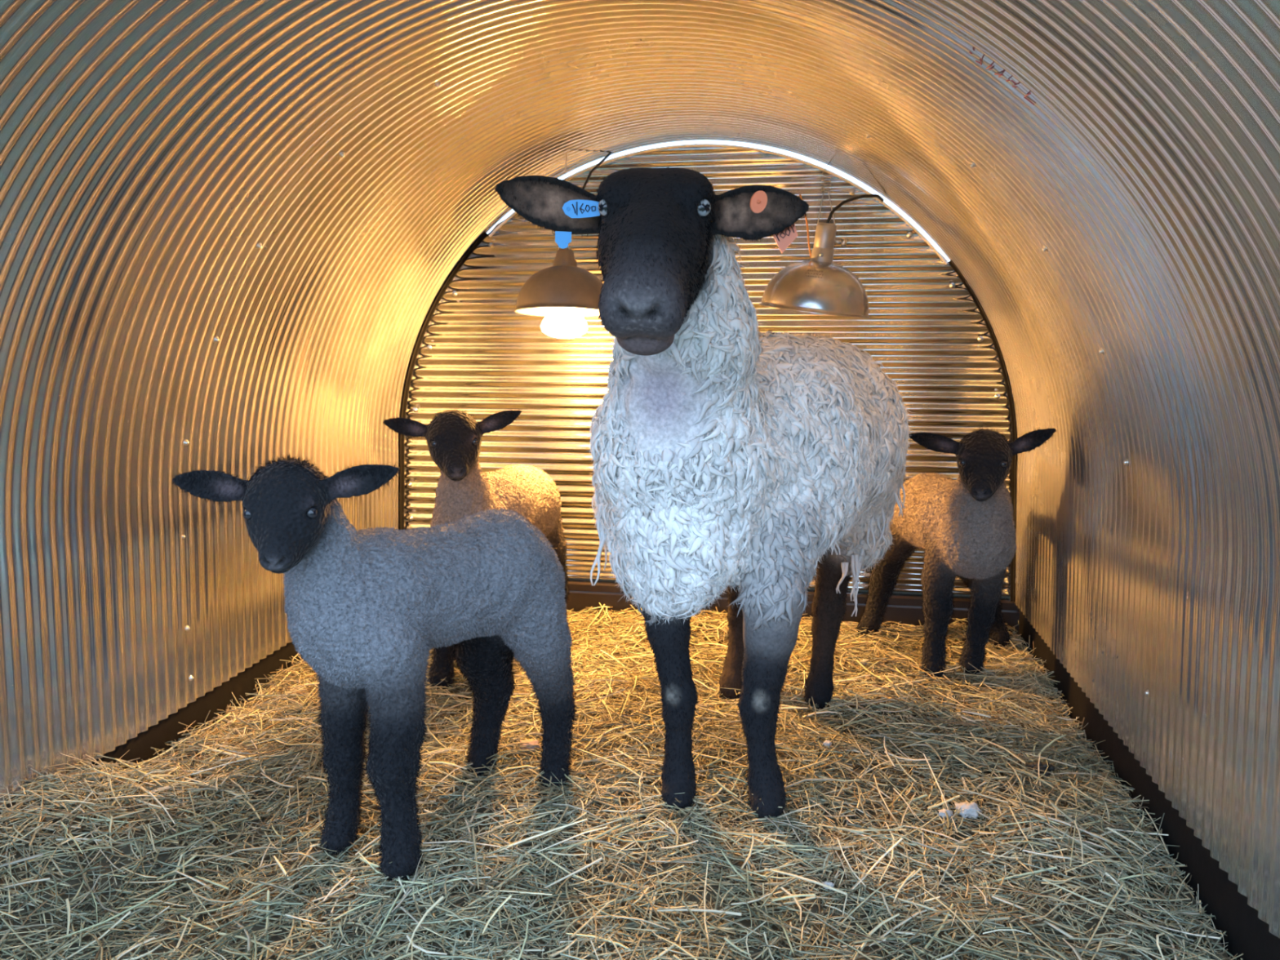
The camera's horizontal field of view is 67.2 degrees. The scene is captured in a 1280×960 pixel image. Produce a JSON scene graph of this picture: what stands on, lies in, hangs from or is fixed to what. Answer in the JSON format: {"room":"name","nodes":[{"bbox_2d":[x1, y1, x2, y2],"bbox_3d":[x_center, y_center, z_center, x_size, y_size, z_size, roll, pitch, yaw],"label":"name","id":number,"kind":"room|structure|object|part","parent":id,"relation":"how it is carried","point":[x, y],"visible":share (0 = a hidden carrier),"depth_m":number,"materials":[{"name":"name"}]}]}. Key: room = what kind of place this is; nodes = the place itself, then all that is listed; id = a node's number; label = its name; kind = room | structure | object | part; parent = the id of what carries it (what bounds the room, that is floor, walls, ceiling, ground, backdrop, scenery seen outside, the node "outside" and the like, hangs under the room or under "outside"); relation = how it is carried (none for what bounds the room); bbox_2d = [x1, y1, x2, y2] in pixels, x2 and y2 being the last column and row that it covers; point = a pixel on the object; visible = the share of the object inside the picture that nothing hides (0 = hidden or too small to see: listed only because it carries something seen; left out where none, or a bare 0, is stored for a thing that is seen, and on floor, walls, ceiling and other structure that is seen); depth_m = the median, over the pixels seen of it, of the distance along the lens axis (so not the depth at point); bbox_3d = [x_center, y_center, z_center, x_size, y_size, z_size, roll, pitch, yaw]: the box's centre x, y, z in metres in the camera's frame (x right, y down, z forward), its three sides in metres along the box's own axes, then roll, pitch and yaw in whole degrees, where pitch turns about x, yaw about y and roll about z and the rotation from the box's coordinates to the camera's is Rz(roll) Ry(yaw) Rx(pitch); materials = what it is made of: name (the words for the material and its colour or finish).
{"room":"farm building","nodes":[
{"label":"farm building","id":0,"kind":"room"},
{"bbox_2d":[0,613,1228,959],"bbox_3d":[-0.022,0.511,1.734,1.754,0.134,1.980,1,9,9],"label":"straw","id":1,"kind":"structure","parent":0,"point":[126,850],"depth_m":1.45,"materials":[{"name":"beige plant"}]},
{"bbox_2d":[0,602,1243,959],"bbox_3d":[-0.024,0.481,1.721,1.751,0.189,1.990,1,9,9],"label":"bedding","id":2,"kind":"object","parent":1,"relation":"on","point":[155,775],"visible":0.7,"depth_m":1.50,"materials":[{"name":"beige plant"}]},
{"bbox_2d":[171,451,577,881],"bbox_3d":[-0.355,0.256,1.511,0.291,0.642,0.598,9,12,44],"label":"lamb","id":3,"kind":"object","parent":2,"relation":"on","point":[366,609],"visible":1,"depth_m":1.41,"materials":[{"name":"fur"}]},
{"bbox_2d":[382,408,571,689],"bbox_3d":[-0.354,0.131,2.304,0.298,0.652,0.661,1,9,9],"label":"lamb","id":4,"kind":"object","parent":2,"relation":"on","point":[453,437],"visible":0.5,"depth_m":2.07,"materials":[{"name":"fur"}]},
{"bbox_2d":[520,738,541,752],"bbox_3d":[-0.207,0.500,1.811,0.045,0.023,0.039,1,9,9],"label":"tuft","id":5,"kind":"object","parent":2,"relation":"on","point":[532,742],"visible":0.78,"depth_m":1.80,"materials":[{"name":"fur"}]},
{"bbox_2d":[494,167,911,820],"bbox_3d":[0.203,0.023,1.748,0.443,1.028,1.094,6,10,32],"label":"ewe","id":6,"kind":"object","parent":2,"relation":"on","point":[742,459],"visible":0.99,"depth_m":1.49,"materials":[{"name":"fur"}]},
{"bbox_2d":[822,739,831,746],"bbox_3d":[0.349,0.491,1.795,0.017,0.011,0.015,1,9,9],"label":"tuft","id":7,"kind":"object","parent":2,"relation":"on","point":[827,742],"visible":1,"depth_m":1.79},
{"bbox_2d":[822,880,834,889],"bbox_3d":[0.269,0.580,1.379,0.019,0.011,0.016,1,9,9],"label":"tuft","id":8,"kind":"object","parent":2,"relation":"on","point":[829,883],"visible":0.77,"depth_m":1.38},
{"bbox_2d":[859,658,869,665],"bbox_3d":[0.529,0.427,2.262,0.026,0.014,0.020,1,9,9],"label":"tuft","id":9,"kind":"object","parent":2,"relation":"on","point":[863,660],"visible":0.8,"depth_m":2.26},
{"bbox_2d":[937,808,953,818],"bbox_3d":[0.504,0.551,1.588,0.025,0.016,0.020,1,9,9],"label":"tuft","id":10,"kind":"object","parent":2,"relation":"on","point":[942,811],"visible":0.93,"depth_m":1.58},
{"bbox_2d":[855,424,1056,678],"bbox_3d":[0.722,0.158,2.257,0.389,0.609,0.510,1,9,9],"label":"lamb","id":11,"kind":"object","parent":2,"relation":"on","point":[964,527],"visible":0.96,"depth_m":2.16,"materials":[{"name":"fur"}]},
{"bbox_2d":[954,801,982,819],"bbox_3d":[0.542,0.546,1.589,0.043,0.026,0.037,1,9,9],"label":"tuft","id":12,"kind":"object","parent":2,"relation":"on","point":[970,809],"visible":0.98,"depth_m":1.58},
{"bbox_2d":[1025,760,1054,776],"bbox_3d":[0.726,0.521,1.749,0.048,0.020,0.044,7,11,38],"label":"droppings","id":13,"kind":"object","parent":2,"relation":"on","point":[1042,765],"visible":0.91,"depth_m":1.74},
{"bbox_2d":[0,0,1279,937],"bbox_3d":[-0.012,-0.154,1.696,1.746,1.221,1.950,1,9,9],"label":"wall","id":14,"kind":"structure","parent":0,"point":[231,232],"depth_m":1.51,"materials":[{"name":"silver metal"}]},
{"bbox_2d":[80,641,303,779],"bbox_3d":[-0.891,0.484,1.944,0.028,0.180,1.950,1,9,9],"label":"trim","id":15,"kind":"structure","parent":14,"relation":"attached to","point":[166,730],"depth_m":1.93,"materials":[{"name":"black dark stained timber"}]},
{"bbox_2d":[759,153,884,318],"bbox_3d":[0.447,-0.588,2.341,0.303,0.387,0.315,1,9,9],"label":"lamp","id":16,"kind":"object","parent":14,"relation":"hanging from","point":[818,285],"visible":0.99,"depth_m":2.25,"materials":[{"name":"metal"}]},
{"bbox_3d":[0.399,-0.614,2.323,0.040,0.151,0.007,8,12,43],"label":"tie cord","id":17,"kind":"part","parent":16,"relation":"part of","materials":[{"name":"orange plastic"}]},
{"bbox_3d":[0.424,-0.462,2.340,0.266,0.139,0.268,1,9,9],"label":"lamp shade","id":18,"kind":"part","parent":16,"relation":"part of","materials":[{"name":"metal"}]},
{"bbox_2d":[810,222,847,262],"bbox_3d":[0.453,-0.565,2.310,0.086,0.103,0.058,1,9,9],"label":"socket","id":19,"kind":"object","parent":16,"relation":"attached to","point":[823,251],"depth_m":2.29,"materials":[{"name":"silver metal"}]},
{"bbox_3d":[0.537,-0.664,2.370,0.242,0.087,0.024,-8,12,-43],"label":"cord","id":20,"kind":"part","parent":16,"relation":"part of","materials":[{"name":"black plastic"}]},
{"bbox_2d":[968,51,1034,105],"bbox_3d":[0.449,-0.499,1.195,0.079,0.066,0.026,4,9,22],"label":"print","id":21,"kind":"object","parent":14,"relation":"attached to","point":[993,62],"depth_m":1.19,"materials":[{"name":"red"}]},
{"bbox_2d":[1017,608,1279,959],"bbox_3d":[0.868,0.529,1.653,0.028,0.180,1.950,1,9,9],"label":"trim","id":22,"kind":"structure","parent":14,"relation":"attached to","point":[1247,935],"depth_m":1.49,"materials":[{"name":"black rubber"}]},
{"bbox_2d":[404,142,1012,599],"bbox_3d":[0.146,-0.292,2.639,1.726,1.221,0.014,1,9,9],"label":"wall","id":23,"kind":"structure","parent":0,"point":[482,357],"depth_m":2.62,"materials":[{"name":"silver metal"}]},
{"bbox_2d":[400,232,488,530],"bbox_3d":[-0.566,-0.199,2.757,0.293,0.986,0.017,1,9,9],"label":"trim","id":24,"kind":"structure","parent":23,"relation":"attached to","point":[484,235],"depth_m":2.75,"materials":[{"name":"black rubber"}]},
{"bbox_2d":[515,151,613,338],"bbox_3d":[-0.186,-0.613,2.459,0.251,0.497,0.327,1,9,9],"label":"heat lamp","id":25,"kind":"object","parent":23,"relation":"hanging from","point":[564,293],"visible":0.89,"depth_m":2.38,"materials":[{"name":"metal"}]},
{"bbox_3d":[-0.192,-0.478,2.441,0.251,0.128,0.250,1,9,9],"label":"lamp shade","id":26,"kind":"part","parent":25,"relation":"part of","materials":[{"name":"metal"}]},
{"bbox_3d":[-0.193,-0.422,2.446,0.120,0.125,0.120,1,9,9],"label":"bulb","id":27,"kind":"part","parent":25,"relation":"part of","materials":[{"name":"white glass"}]},
{"bbox_2d":[552,248,577,266],"bbox_3d":[-0.190,-0.557,2.439,0.060,0.058,0.062,1,9,9],"label":"socket","id":28,"kind":"object","parent":25,"relation":"attached to","point":[564,257],"depth_m":2.42,"materials":[{"name":"metal"}]},
{"bbox_3d":[-0.125,-0.731,2.490,0.021,0.273,0.224,6,11,33],"label":"cord","id":29,"kind":"part","parent":25,"relation":"part of","materials":[{"name":"black plastic"}]},
{"bbox_2d":[488,143,946,264],"bbox_3d":[0.187,-0.728,2.559,1.227,0.318,0.010,1,9,9],"label":"trim","id":30,"kind":"structure","parent":23,"relation":"attached to","point":[819,167],"depth_m":2.52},
{"bbox_2d":[566,581,1019,635],"bbox_3d":[0.144,0.369,2.719,1.812,0.130,0.038,1,9,9],"label":"trim","id":31,"kind":"structure","parent":23,"relation":"attached to","point":[904,609],"depth_m":2.63,"materials":[{"name":"brown wood"}]},
{"bbox_2d":[948,260,1016,601],"bbox_3d":[0.896,-0.118,2.523,0.210,0.898,0.017,1,9,9],"label":"trim","id":32,"kind":"structure","parent":23,"relation":"attached to","point":[1002,362],"depth_m":2.50,"materials":[{"name":"black rubber"}]}
]}

